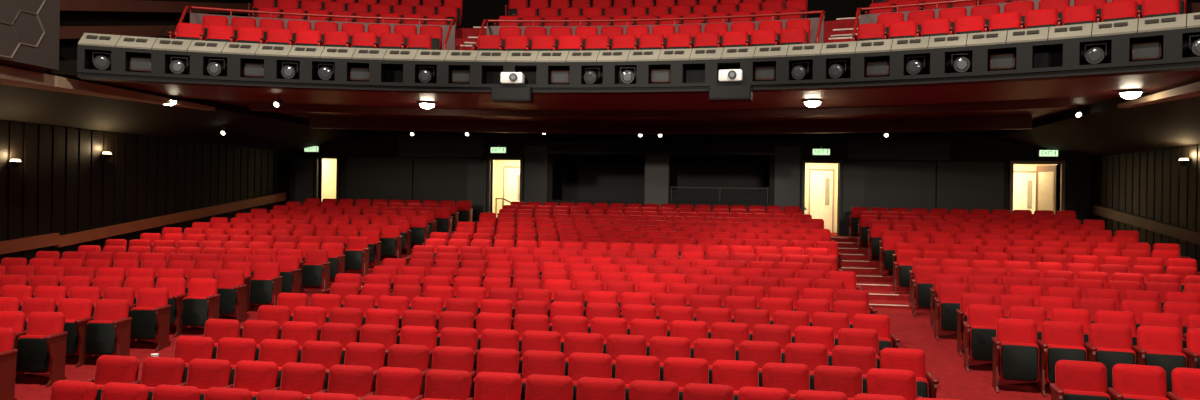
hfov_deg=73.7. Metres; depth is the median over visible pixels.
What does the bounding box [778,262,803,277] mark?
seat
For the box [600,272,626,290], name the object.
seat
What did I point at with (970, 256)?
seat
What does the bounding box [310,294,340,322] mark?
seat
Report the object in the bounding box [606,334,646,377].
seat
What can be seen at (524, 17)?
balcony chair
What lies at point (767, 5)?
balcony chair
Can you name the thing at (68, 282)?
seat
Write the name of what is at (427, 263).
seat
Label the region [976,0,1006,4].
balcony chair
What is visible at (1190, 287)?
seat
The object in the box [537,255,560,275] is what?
seat
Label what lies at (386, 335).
seat
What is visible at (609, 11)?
balcony chair
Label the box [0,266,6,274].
seat
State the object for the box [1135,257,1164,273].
seat
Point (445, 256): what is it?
seat
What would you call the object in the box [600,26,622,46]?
balcony chair
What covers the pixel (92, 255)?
seat
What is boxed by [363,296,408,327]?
seat
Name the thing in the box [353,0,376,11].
balcony chair
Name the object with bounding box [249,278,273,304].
seat cushion
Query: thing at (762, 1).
balcony chair
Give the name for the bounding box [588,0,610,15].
balcony chair
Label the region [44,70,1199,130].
ceiling
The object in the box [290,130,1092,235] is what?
wall
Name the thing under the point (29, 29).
wall
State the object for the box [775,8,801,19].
balcony chair
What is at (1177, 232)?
wall handrail
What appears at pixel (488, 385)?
seat
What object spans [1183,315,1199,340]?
seat
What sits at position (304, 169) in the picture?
door
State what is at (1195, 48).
spot lamp
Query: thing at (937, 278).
seat
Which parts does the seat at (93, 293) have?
backrest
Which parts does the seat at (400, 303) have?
backrest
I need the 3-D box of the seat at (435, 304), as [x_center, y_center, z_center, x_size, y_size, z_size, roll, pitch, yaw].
[-2.532,1.844,11.304,0.524,0.906,0.422,1,0,10]
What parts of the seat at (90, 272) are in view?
backrest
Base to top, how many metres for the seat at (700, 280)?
0.906 m
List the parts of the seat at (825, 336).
backrest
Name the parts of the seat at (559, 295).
backrest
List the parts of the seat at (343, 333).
backrest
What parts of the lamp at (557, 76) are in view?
lamp glass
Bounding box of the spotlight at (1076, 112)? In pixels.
[1073,106,1081,117]
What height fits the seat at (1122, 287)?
0.906 m
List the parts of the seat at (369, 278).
backrest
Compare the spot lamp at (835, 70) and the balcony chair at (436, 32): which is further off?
the balcony chair at (436, 32)
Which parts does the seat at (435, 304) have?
backrest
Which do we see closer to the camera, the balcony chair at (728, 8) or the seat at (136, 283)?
the seat at (136, 283)
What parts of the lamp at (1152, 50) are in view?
lamp glass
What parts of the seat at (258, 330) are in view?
backrest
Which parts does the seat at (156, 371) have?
backrest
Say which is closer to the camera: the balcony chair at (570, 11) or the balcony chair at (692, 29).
the balcony chair at (692, 29)
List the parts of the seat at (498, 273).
backrest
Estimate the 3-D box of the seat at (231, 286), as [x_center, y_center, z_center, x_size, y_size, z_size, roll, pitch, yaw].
[-6.339,1.649,13.562,0.578,0.906,0.422,1,0,1]
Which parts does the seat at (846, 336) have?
backrest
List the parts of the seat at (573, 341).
backrest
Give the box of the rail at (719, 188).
[670,187,768,202]
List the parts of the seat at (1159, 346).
frame, armrest, backrest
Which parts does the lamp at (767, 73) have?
lamp glass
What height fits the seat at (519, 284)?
0.906 m
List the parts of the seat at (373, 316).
backrest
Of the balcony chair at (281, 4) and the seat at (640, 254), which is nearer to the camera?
the seat at (640, 254)
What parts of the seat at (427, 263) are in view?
backrest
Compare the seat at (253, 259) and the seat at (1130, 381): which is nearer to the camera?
the seat at (1130, 381)
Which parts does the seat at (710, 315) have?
backrest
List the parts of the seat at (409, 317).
backrest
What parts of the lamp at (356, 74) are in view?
lamp glass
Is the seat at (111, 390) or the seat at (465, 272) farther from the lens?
the seat at (465, 272)
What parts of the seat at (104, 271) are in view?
backrest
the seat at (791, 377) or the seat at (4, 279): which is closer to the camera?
the seat at (791, 377)
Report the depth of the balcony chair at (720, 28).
15.84 m
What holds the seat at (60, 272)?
on the floor at (943, 361)
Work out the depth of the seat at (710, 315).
10.75 m
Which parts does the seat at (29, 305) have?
backrest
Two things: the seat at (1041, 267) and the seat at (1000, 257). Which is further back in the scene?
the seat at (1000, 257)
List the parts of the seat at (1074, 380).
frame, armrest, backrest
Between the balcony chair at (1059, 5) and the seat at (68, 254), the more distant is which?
the seat at (68, 254)
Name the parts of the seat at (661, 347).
backrest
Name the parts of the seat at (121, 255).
backrest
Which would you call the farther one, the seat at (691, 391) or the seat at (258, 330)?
the seat at (258, 330)
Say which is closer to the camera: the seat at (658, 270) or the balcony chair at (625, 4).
the seat at (658, 270)
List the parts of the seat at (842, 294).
backrest, armrest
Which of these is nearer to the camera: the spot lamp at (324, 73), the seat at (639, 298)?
the seat at (639, 298)
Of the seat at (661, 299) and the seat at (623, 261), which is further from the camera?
the seat at (623, 261)
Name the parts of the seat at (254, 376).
backrest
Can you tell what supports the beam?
attached to the ceiling at (1083, 92)
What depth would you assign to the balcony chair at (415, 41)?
15.61 m
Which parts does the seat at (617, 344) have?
backrest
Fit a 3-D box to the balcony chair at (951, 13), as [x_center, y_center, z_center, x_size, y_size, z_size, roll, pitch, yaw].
[6.233,-3.001,14.239,0.524,0.906,0.422,1,0,27]
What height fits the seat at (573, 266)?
0.906 m
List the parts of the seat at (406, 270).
backrest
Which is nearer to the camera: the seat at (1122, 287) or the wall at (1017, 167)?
the seat at (1122, 287)
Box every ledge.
[0,65,214,109]
[78,12,1199,61]
[1118,81,1199,107]
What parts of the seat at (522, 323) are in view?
backrest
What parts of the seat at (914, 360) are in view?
backrest, frame, armrest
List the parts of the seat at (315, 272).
frame, backrest, frame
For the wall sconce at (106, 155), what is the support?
attached to the wall at (62, 184)
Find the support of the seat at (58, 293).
on the floor at (943, 361)
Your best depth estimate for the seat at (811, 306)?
11.31 m
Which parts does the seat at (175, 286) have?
backrest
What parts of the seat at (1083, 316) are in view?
backrest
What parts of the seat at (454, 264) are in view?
backrest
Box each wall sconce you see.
[8,159,21,167]
[101,151,112,158]
[1178,158,1190,165]
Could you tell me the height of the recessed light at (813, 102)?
0.120 m
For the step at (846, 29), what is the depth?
17.25 m
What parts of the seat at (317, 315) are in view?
backrest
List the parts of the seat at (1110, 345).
frame, armrest, backrest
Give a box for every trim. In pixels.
[59,25,176,38]
[60,0,252,13]
[524,142,800,154]
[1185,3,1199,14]
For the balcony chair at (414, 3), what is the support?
on the floor at (462, 34)
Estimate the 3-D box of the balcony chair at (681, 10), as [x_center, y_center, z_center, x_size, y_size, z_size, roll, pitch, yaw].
[1.835,-4.120,18.627,0.524,0.906,0.422,1,0,12]
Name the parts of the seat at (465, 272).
backrest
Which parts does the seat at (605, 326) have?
backrest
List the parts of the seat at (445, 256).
backrest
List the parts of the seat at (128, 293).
backrest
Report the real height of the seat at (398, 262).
0.906 m
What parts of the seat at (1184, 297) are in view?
backrest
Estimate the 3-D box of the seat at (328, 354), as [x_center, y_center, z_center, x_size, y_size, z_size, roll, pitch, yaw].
[-3.175,2.038,8.816,0.524,0.906,0.422,1,0,8]
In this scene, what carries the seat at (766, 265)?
on the floor at (943, 361)
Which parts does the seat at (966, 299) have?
frame, armrest, backrest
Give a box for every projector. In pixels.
[500,72,524,83]
[718,69,741,81]
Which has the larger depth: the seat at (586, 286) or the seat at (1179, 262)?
the seat at (1179, 262)
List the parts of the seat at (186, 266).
backrest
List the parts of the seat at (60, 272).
backrest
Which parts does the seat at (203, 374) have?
backrest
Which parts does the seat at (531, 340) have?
backrest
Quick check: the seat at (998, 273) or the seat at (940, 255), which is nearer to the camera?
the seat at (998, 273)
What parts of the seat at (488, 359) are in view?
armrest, backrest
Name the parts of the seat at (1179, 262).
backrest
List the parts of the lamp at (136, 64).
lamp glass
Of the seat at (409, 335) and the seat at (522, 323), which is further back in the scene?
the seat at (522, 323)
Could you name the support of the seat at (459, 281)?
on the floor at (943, 361)
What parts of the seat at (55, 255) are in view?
backrest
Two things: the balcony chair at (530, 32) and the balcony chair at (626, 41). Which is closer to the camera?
the balcony chair at (626, 41)
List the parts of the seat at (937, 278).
frame, backrest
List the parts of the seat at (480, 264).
backrest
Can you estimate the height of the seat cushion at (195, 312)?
0.474 m
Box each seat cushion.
[18,335,50,372]
[65,320,79,354]
[85,320,117,354]
[130,307,158,339]
[181,296,209,326]
[199,389,206,393]
[218,286,237,314]
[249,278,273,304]
[280,270,293,292]
[301,263,323,286]
[879,338,891,347]
[897,264,911,287]
[916,281,934,308]
[916,377,928,397]
[939,301,959,330]
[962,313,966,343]
[969,325,995,361]
[999,342,1038,381]
[1045,344,1086,382]
[1062,389,1110,399]
[1094,347,1135,387]
[1122,394,1168,399]
[1144,350,1186,391]
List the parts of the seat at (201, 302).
armrest, frame, backrest, armrest, frame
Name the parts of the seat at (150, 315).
frame, backrest, armrest, frame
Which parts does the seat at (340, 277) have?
backrest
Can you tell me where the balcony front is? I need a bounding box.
[77,27,1199,94]
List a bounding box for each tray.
[491,86,533,103]
[709,84,752,102]
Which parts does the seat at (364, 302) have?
backrest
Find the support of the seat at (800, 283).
on the floor at (943, 361)
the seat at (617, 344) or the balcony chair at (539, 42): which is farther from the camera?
the balcony chair at (539, 42)
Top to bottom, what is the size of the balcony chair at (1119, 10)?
0.906 m
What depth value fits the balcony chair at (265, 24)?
16.09 m
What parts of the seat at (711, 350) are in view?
backrest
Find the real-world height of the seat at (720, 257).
0.906 m
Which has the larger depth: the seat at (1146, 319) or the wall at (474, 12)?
the wall at (474, 12)
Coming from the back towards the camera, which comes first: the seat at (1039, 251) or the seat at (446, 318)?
the seat at (1039, 251)
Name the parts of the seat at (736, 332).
backrest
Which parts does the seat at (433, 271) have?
backrest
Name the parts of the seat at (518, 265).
backrest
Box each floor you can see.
[14,229,1199,399]
[455,19,858,49]
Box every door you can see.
[295,158,313,204]
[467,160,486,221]
[503,166,519,204]
[809,169,833,232]
[842,163,864,235]
[1013,171,1035,213]
[1036,165,1056,214]
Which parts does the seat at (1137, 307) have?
backrest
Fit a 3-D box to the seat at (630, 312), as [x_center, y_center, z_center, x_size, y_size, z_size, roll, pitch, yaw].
[0.480,1.892,10.842,0.524,0.906,0.422,1,0,10]
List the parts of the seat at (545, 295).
backrest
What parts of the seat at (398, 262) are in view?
backrest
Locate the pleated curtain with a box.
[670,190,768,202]
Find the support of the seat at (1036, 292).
on the floor at (943, 361)
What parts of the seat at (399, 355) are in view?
frame, backrest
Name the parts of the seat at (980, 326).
frame, armrest, backrest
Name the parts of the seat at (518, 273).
backrest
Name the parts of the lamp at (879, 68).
lamp glass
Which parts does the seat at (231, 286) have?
backrest, armrest, frame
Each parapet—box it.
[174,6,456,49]
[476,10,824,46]
[852,0,1110,40]
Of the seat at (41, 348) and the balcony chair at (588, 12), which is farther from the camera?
the balcony chair at (588, 12)
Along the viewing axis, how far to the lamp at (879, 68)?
13.26 m
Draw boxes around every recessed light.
[164,99,177,105]
[418,102,435,108]
[803,99,821,106]
[1118,90,1143,98]
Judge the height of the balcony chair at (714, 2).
0.906 m
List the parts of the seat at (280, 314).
backrest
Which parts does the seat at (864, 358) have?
backrest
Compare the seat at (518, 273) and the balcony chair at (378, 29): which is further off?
the balcony chair at (378, 29)
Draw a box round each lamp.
[93,52,110,69]
[129,57,150,71]
[170,57,187,73]
[207,59,225,75]
[244,63,263,77]
[281,62,297,78]
[318,64,333,79]
[350,67,368,81]
[419,67,434,82]
[451,70,469,83]
[550,70,569,83]
[584,68,599,83]
[620,68,634,83]
[651,69,670,83]
[755,66,775,80]
[791,62,808,79]
[828,60,845,77]
[866,61,888,76]
[906,56,924,74]
[951,54,969,71]
[990,53,1015,70]
[1085,43,1106,63]
[1131,42,1161,60]
[1189,35,1199,55]
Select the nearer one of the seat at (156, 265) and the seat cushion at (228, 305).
the seat cushion at (228, 305)
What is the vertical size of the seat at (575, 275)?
0.906 m
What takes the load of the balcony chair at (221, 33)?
on the floor
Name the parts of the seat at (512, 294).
backrest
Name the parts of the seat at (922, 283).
frame, backrest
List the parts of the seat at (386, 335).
backrest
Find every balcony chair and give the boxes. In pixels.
[168,23,203,39]
[195,15,227,36]
[200,25,233,41]
[225,17,255,37]
[230,27,263,43]
[247,0,274,16]
[252,6,279,17]
[259,19,283,39]
[260,28,292,44]
[272,0,298,18]
[277,8,304,19]
[280,20,310,41]
[289,30,321,45]
[296,0,321,18]
[302,9,328,20]
[313,0,330,9]
[314,22,337,42]
[317,31,349,46]
[319,1,344,20]
[326,11,352,21]
[331,0,352,10]
[341,23,364,43]
[342,3,367,21]
[346,32,376,47]
[350,12,376,22]
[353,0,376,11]
[365,4,390,21]
[368,24,390,44]
[373,33,404,48]
[374,13,400,23]
[375,0,398,12]
[388,5,412,23]
[394,25,416,44]
[396,0,419,13]
[398,14,423,24]
[401,34,431,49]
[411,5,434,23]
[414,25,442,49]
[418,0,441,14]
[421,14,446,24]
[433,6,456,27]
[439,0,462,25]
[472,35,501,50]
[494,16,518,25]
[499,27,521,46]
[499,35,528,50]
[505,0,527,15]
[512,7,536,24]
[517,16,541,25]
[524,27,546,47]
[526,0,547,15]
[526,35,555,50]
[534,8,557,25]
[540,16,564,25]
[546,0,568,15]
[550,27,571,46]
[553,35,582,50]
[556,7,579,25]
[563,16,587,25]
[567,0,589,15]
[575,27,597,46]
[578,7,601,25]
[580,35,609,50]
[585,16,610,25]
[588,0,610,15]
[600,7,623,25]
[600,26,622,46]
[607,34,636,50]
[609,15,633,25]
[610,0,631,14]
[621,26,648,45]
[622,6,645,24]
[631,0,653,14]
[632,15,656,24]
[634,34,663,49]
[644,6,668,23]
[652,0,674,13]
[652,25,674,45]
[655,14,679,24]
[661,33,691,48]
[667,5,690,23]
[673,0,696,12]
[678,13,703,23]
[678,24,701,43]
[689,4,713,21]
[689,32,719,48]
[695,0,717,12]
[702,12,727,22]
[704,23,727,42]
[712,3,736,20]
[717,0,739,11]
[717,31,747,47]
[726,11,751,21]
[731,22,754,42]
[735,2,759,20]
[739,0,761,9]
[746,29,776,46]
[750,10,776,20]
[753,20,782,41]
[758,1,782,18]
[761,0,783,6]
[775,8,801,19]
[775,28,805,44]
[781,19,810,43]
[782,0,806,18]
[852,23,884,41]
[865,2,892,13]
[872,0,886,2]
[877,12,903,35]
[883,0,906,11]
[883,20,917,38]
[892,0,919,12]
[907,10,934,36]
[916,18,950,36]
[919,0,948,9]
[938,7,966,28]
[947,1,976,7]
[949,15,984,34]
[971,4,999,31]
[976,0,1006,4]
[984,12,1020,31]
[1004,1,1033,28]
[1006,0,1027,2]
[1020,8,1057,28]
[1038,0,1069,25]
[1057,4,1096,28]
[1074,0,1106,21]
[1096,0,1137,21]
[1111,0,1143,18]
[1137,0,1179,23]
[1180,0,1185,13]
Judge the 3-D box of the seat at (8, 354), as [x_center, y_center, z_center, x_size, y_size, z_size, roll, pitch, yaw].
[-7.219,1.975,9.370,0.578,0.906,0.422,1,0,2]
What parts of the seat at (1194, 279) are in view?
backrest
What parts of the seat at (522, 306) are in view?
backrest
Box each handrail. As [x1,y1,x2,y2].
[0,192,285,254]
[495,198,510,212]
[1093,205,1199,244]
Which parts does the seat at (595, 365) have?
backrest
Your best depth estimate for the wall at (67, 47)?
15.69 m
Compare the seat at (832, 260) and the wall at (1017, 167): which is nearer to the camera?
the seat at (832, 260)
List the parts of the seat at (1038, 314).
backrest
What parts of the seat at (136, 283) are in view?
backrest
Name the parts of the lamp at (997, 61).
lamp glass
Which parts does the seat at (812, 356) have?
backrest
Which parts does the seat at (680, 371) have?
backrest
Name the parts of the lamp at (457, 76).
lamp glass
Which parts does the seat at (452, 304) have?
backrest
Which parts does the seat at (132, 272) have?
backrest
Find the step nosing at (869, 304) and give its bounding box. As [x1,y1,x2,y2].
[869,304,907,305]
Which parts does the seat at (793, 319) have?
backrest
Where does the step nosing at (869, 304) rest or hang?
on the floor at (943, 361)
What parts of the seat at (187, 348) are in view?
backrest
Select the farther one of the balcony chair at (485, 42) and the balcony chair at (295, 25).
the balcony chair at (295, 25)
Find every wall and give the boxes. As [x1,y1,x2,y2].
[0,0,59,69]
[0,119,289,265]
[59,0,422,70]
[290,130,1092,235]
[322,159,336,199]
[441,0,874,27]
[492,160,519,216]
[554,155,769,202]
[1014,164,1056,170]
[1090,144,1199,270]
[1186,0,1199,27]
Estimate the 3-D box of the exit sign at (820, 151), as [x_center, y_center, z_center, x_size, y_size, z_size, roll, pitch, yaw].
[6.661,-1.476,24.090,0.520,0.260,0.098,1,0,9]
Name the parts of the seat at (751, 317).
backrest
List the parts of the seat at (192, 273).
backrest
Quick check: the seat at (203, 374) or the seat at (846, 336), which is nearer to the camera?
the seat at (203, 374)
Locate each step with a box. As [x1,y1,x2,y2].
[464,42,475,44]
[828,36,856,39]
[831,34,856,37]
[833,28,857,30]
[836,17,859,19]
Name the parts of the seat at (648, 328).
backrest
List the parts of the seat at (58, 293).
backrest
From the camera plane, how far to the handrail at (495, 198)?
26.74 m
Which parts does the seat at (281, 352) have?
backrest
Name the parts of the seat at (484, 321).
backrest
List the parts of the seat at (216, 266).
backrest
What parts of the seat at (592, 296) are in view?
backrest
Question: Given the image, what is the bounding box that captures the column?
[644,155,668,207]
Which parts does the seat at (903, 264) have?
frame, backrest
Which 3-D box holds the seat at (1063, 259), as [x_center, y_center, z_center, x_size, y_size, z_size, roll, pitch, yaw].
[8.614,1.491,15.146,0.524,0.906,0.422,1,0,17]
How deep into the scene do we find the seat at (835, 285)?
12.90 m
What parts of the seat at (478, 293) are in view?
backrest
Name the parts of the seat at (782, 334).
backrest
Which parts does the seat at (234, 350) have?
backrest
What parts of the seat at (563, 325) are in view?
backrest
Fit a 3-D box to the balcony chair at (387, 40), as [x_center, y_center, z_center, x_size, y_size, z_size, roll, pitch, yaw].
[-4.082,-2.813,15.491,0.524,0.906,0.422,1,0,-4]
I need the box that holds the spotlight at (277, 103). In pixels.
[273,95,282,107]
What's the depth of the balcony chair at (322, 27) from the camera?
16.28 m
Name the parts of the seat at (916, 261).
frame, backrest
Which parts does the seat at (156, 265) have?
backrest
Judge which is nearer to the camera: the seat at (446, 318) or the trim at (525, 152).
the seat at (446, 318)
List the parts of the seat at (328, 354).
backrest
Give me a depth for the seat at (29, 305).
11.17 m
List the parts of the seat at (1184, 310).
backrest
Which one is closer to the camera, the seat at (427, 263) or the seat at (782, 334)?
the seat at (782, 334)
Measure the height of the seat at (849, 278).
0.906 m
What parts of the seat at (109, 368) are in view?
backrest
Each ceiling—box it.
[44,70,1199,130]
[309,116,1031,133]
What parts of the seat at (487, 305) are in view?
backrest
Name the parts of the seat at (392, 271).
backrest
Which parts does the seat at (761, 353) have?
backrest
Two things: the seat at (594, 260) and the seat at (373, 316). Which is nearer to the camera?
the seat at (373, 316)
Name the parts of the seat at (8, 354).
backrest, frame, armrest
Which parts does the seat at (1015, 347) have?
frame, armrest, backrest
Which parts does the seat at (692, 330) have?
backrest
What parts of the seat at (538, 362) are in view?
backrest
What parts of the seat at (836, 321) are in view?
backrest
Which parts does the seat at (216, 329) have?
backrest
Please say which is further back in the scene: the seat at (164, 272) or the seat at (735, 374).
the seat at (164, 272)
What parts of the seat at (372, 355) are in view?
backrest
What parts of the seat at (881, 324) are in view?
backrest, frame, armrest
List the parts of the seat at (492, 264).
backrest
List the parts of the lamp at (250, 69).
lamp glass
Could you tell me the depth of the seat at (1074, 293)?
12.20 m
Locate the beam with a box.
[249,97,1070,117]
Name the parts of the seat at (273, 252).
backrest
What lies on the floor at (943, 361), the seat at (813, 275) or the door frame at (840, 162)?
the seat at (813, 275)
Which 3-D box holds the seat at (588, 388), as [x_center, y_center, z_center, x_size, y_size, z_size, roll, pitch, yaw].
[-0.049,2.155,7.481,0.524,0.906,0.422,1,0,9]
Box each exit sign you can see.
[304,146,319,151]
[490,145,506,152]
[812,147,829,154]
[1038,148,1057,156]
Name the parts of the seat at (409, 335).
backrest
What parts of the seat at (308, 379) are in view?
backrest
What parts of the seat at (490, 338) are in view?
frame, backrest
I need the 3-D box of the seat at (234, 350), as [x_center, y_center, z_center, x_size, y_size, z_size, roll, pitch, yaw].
[-4.186,2.022,8.936,0.524,0.906,0.422,1,0,9]
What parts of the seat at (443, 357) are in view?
frame, armrest, backrest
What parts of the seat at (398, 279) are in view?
backrest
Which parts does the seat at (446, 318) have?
backrest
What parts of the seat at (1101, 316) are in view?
backrest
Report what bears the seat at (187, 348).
on the floor at (943, 361)
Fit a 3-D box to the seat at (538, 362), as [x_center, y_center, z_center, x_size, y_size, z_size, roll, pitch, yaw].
[-0.663,2.078,8.450,0.524,0.906,0.422,1,0,9]
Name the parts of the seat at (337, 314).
backrest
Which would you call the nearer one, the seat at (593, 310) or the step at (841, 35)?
the seat at (593, 310)
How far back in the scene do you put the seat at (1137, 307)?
11.18 m
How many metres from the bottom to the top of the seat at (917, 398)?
0.906 m
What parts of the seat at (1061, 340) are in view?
frame, armrest, backrest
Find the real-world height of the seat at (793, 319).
0.906 m
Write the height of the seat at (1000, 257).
0.906 m
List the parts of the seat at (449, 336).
frame, backrest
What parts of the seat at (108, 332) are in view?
armrest, frame, backrest, frame, armrest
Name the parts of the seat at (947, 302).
frame, backrest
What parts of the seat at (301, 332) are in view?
backrest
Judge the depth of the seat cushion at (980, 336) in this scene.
10.85 m
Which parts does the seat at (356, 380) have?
armrest, backrest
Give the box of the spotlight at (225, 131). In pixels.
[220,126,227,135]
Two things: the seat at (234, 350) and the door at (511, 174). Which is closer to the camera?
the seat at (234, 350)
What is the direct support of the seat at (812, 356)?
on the floor at (943, 361)
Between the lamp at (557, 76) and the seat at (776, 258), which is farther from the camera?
the seat at (776, 258)
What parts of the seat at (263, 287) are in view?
frame, backrest, frame, armrest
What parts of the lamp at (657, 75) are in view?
lamp glass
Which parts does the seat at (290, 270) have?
backrest, frame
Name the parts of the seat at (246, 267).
backrest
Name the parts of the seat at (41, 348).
frame, armrest, backrest, frame, armrest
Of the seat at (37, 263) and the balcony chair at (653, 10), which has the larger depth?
the balcony chair at (653, 10)
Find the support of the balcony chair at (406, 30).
on the floor at (462, 34)
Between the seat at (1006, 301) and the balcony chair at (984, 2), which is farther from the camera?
the balcony chair at (984, 2)
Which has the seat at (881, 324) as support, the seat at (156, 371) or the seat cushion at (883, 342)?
the seat cushion at (883, 342)
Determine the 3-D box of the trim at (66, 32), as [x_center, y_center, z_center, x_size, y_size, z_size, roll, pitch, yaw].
[-9.055,-3.743,17.634,0.330,2.040,8.100,1,0,9]
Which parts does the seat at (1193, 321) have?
backrest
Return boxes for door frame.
[314,156,339,205]
[487,157,523,212]
[801,160,842,235]
[805,163,837,232]
[1009,161,1064,213]
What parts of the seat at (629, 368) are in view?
backrest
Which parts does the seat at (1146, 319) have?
backrest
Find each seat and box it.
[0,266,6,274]
[0,275,27,294]
[0,285,32,303]
[0,297,19,310]
[0,311,25,332]
[0,328,17,399]
[1,258,27,274]
[8,266,35,280]
[14,312,67,386]
[19,286,66,310]
[21,298,55,330]
[27,251,59,265]
[27,266,65,285]
[29,258,54,274]
[29,275,58,297]
[50,380,97,399]
[55,251,86,265]
[56,286,100,311]
[57,259,82,275]
[58,298,92,354]
[59,267,95,285]
[61,276,90,297]
[74,299,131,367]
[83,252,112,266]
[84,355,138,399]
[85,259,110,276]
[90,267,124,286]
[92,287,134,316]
[93,276,122,298]
[101,382,148,399]
[111,252,139,266]
[113,259,138,281]
[122,268,154,286]
[124,277,153,303]
[128,288,170,351]
[131,357,184,399]
[139,253,165,267]
[141,260,167,282]
[152,385,200,399]
[154,268,184,287]
[156,260,195,279]
[156,278,185,325]
[167,253,192,267]
[171,336,213,381]
[173,278,219,336]
[178,358,231,399]
[185,261,223,282]
[185,269,214,292]
[194,254,218,268]
[204,247,226,260]
[204,319,239,358]
[204,387,252,399]
[215,261,251,278]
[216,337,256,383]
[217,269,246,322]
[221,254,245,268]
[223,360,277,399]
[229,248,251,260]
[240,305,290,337]
[242,320,278,360]
[244,262,282,312]
[246,248,277,261]
[248,255,272,274]
[256,339,298,386]
[256,362,325,399]
[273,249,302,261]
[275,255,301,292]
[277,293,307,320]
[278,306,326,338]
[280,341,341,388]
[281,321,317,361]
[299,249,330,292]
[306,365,373,399]
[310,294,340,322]
[317,307,362,340]
[320,323,357,363]
[321,273,361,293]
[326,342,384,390]
[330,283,358,307]
[343,295,374,325]
[343,324,396,365]
[357,308,398,341]
[358,367,421,399]
[359,274,390,294]
[361,266,397,285]
[361,284,389,308]
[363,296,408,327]
[371,258,405,273]
[373,344,428,391]
[385,325,436,365]
[390,275,420,295]
[391,266,425,288]
[393,285,421,309]
[396,310,435,343]
[398,259,432,274]
[399,297,442,327]
[406,252,433,265]
[412,369,471,399]
[421,267,453,289]
[421,346,473,393]
[422,276,450,296]
[424,286,453,310]
[426,259,458,275]
[428,327,477,368]
[433,253,458,266]
[436,298,477,329]
[437,311,473,345]
[445,287,485,314]
[450,268,482,286]
[453,276,480,297]
[454,260,485,277]
[459,253,484,267]
[466,372,521,399]
[470,348,518,396]
[473,299,512,328]
[473,329,518,370]
[476,312,510,348]
[478,288,518,312]
[481,268,510,286]
[482,261,512,281]
[483,277,510,298]
[486,254,509,268]
[511,261,539,282]
[511,269,539,287]
[511,300,547,329]
[512,254,534,274]
[512,289,551,317]
[513,278,541,300]
[514,314,549,350]
[517,350,564,399]
[518,330,560,377]
[521,374,572,399]
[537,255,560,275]
[539,262,566,281]
[541,270,568,288]
[544,279,572,303]
[547,290,584,323]
[549,301,583,330]
[552,315,587,352]
[563,256,586,273]
[564,332,603,375]
[564,352,611,399]
[568,263,593,279]
[571,271,597,289]
[575,280,603,306]
[576,377,624,399]
[583,291,617,316]
[586,303,619,332]
[589,256,612,271]
[591,317,626,353]
[596,264,621,280]
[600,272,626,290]
[605,250,628,263]
[606,281,634,306]
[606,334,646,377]
[612,355,659,399]
[615,257,638,271]
[619,292,651,317]
[622,304,656,334]
[624,265,649,281]
[629,273,656,291]
[629,380,678,399]
[630,250,653,264]
[630,319,666,355]
[637,282,666,304]
[641,258,665,272]
[649,336,690,380]
[652,265,677,282]
[654,293,686,318]
[655,251,678,265]
[659,274,686,293]
[659,306,693,336]
[659,357,708,399]
[668,259,692,273]
[669,283,698,305]
[670,320,707,357]
[680,266,706,283]
[681,252,704,265]
[683,383,733,399]
[689,275,717,294]
[689,294,721,320]
[694,338,735,383]
[695,259,719,274]
[696,307,731,338]
[702,284,731,307]
[706,252,729,266]
[708,360,758,399]
[709,267,735,284]
[711,322,749,360]
[720,276,748,295]
[722,260,746,275]
[724,296,756,322]
[732,253,756,267]
[734,309,769,340]
[735,286,764,308]
[738,268,764,285]
[738,386,789,399]
[739,340,780,386]
[749,261,774,276]
[751,277,779,296]
[752,324,791,362]
[758,362,809,399]
[759,254,782,268]
[760,297,792,323]
[768,269,794,286]
[768,287,799,310]
[773,310,808,342]
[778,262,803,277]
[783,278,811,298]
[785,255,809,269]
[785,343,827,389]
[795,326,834,365]
[795,390,847,399]
[796,299,829,325]
[798,270,825,287]
[802,288,833,311]
[806,263,831,278]
[812,255,842,270]
[813,312,849,345]
[814,365,862,399]
[815,279,844,301]
[828,271,862,289]
[832,345,876,392]
[833,300,867,327]
[837,289,876,313]
[838,328,881,368]
[853,314,899,356]
[853,394,905,399]
[862,368,922,399]
[880,348,938,397]
[894,250,921,293]
[909,258,938,304]
[912,265,942,316]
[915,398,959,399]
[924,250,949,266]
[930,274,962,328]
[934,282,969,340]
[942,259,968,273]
[946,267,974,282]
[953,251,978,266]
[956,293,994,356]
[963,304,1004,372]
[967,275,996,292]
[972,260,998,274]
[973,284,1005,304]
[978,268,1006,284]
[982,252,1007,267]
[991,318,1038,392]
[999,294,1033,317]
[1001,276,1031,294]
[1002,261,1030,275]
[1004,246,1028,260]
[1009,306,1046,344]
[1010,269,1039,285]
[1010,285,1042,306]
[1011,253,1037,269]
[1032,247,1057,261]
[1034,262,1062,277]
[1036,278,1067,295]
[1037,321,1086,396]
[1038,296,1074,320]
[1041,254,1068,270]
[1044,270,1073,287]
[1047,287,1081,308]
[1049,360,1110,399]
[1051,308,1090,346]
[1061,247,1087,262]
[1066,263,1094,278]
[1071,255,1099,271]
[1071,279,1104,297]
[1078,271,1108,288]
[1079,298,1116,323]
[1084,323,1135,387]
[1085,288,1120,310]
[1091,248,1117,263]
[1095,310,1136,345]
[1098,264,1128,280]
[1103,256,1131,272]
[1107,364,1168,399]
[1108,280,1141,301]
[1112,273,1144,290]
[1120,300,1158,334]
[1121,249,1147,266]
[1124,290,1162,312]
[1132,265,1162,287]
[1132,326,1186,391]
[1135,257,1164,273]
[1136,312,1186,348]
[1145,274,1180,290]
[1146,282,1180,307]
[1151,250,1179,270]
[1153,243,1189,258]
[1161,292,1199,311]
[1163,302,1199,333]
[1164,258,1199,275]
[1166,266,1197,289]
[1167,368,1199,399]
[1181,275,1199,291]
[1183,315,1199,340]
[1184,283,1199,293]
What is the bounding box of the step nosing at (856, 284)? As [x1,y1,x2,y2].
[856,284,890,285]
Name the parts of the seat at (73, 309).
backrest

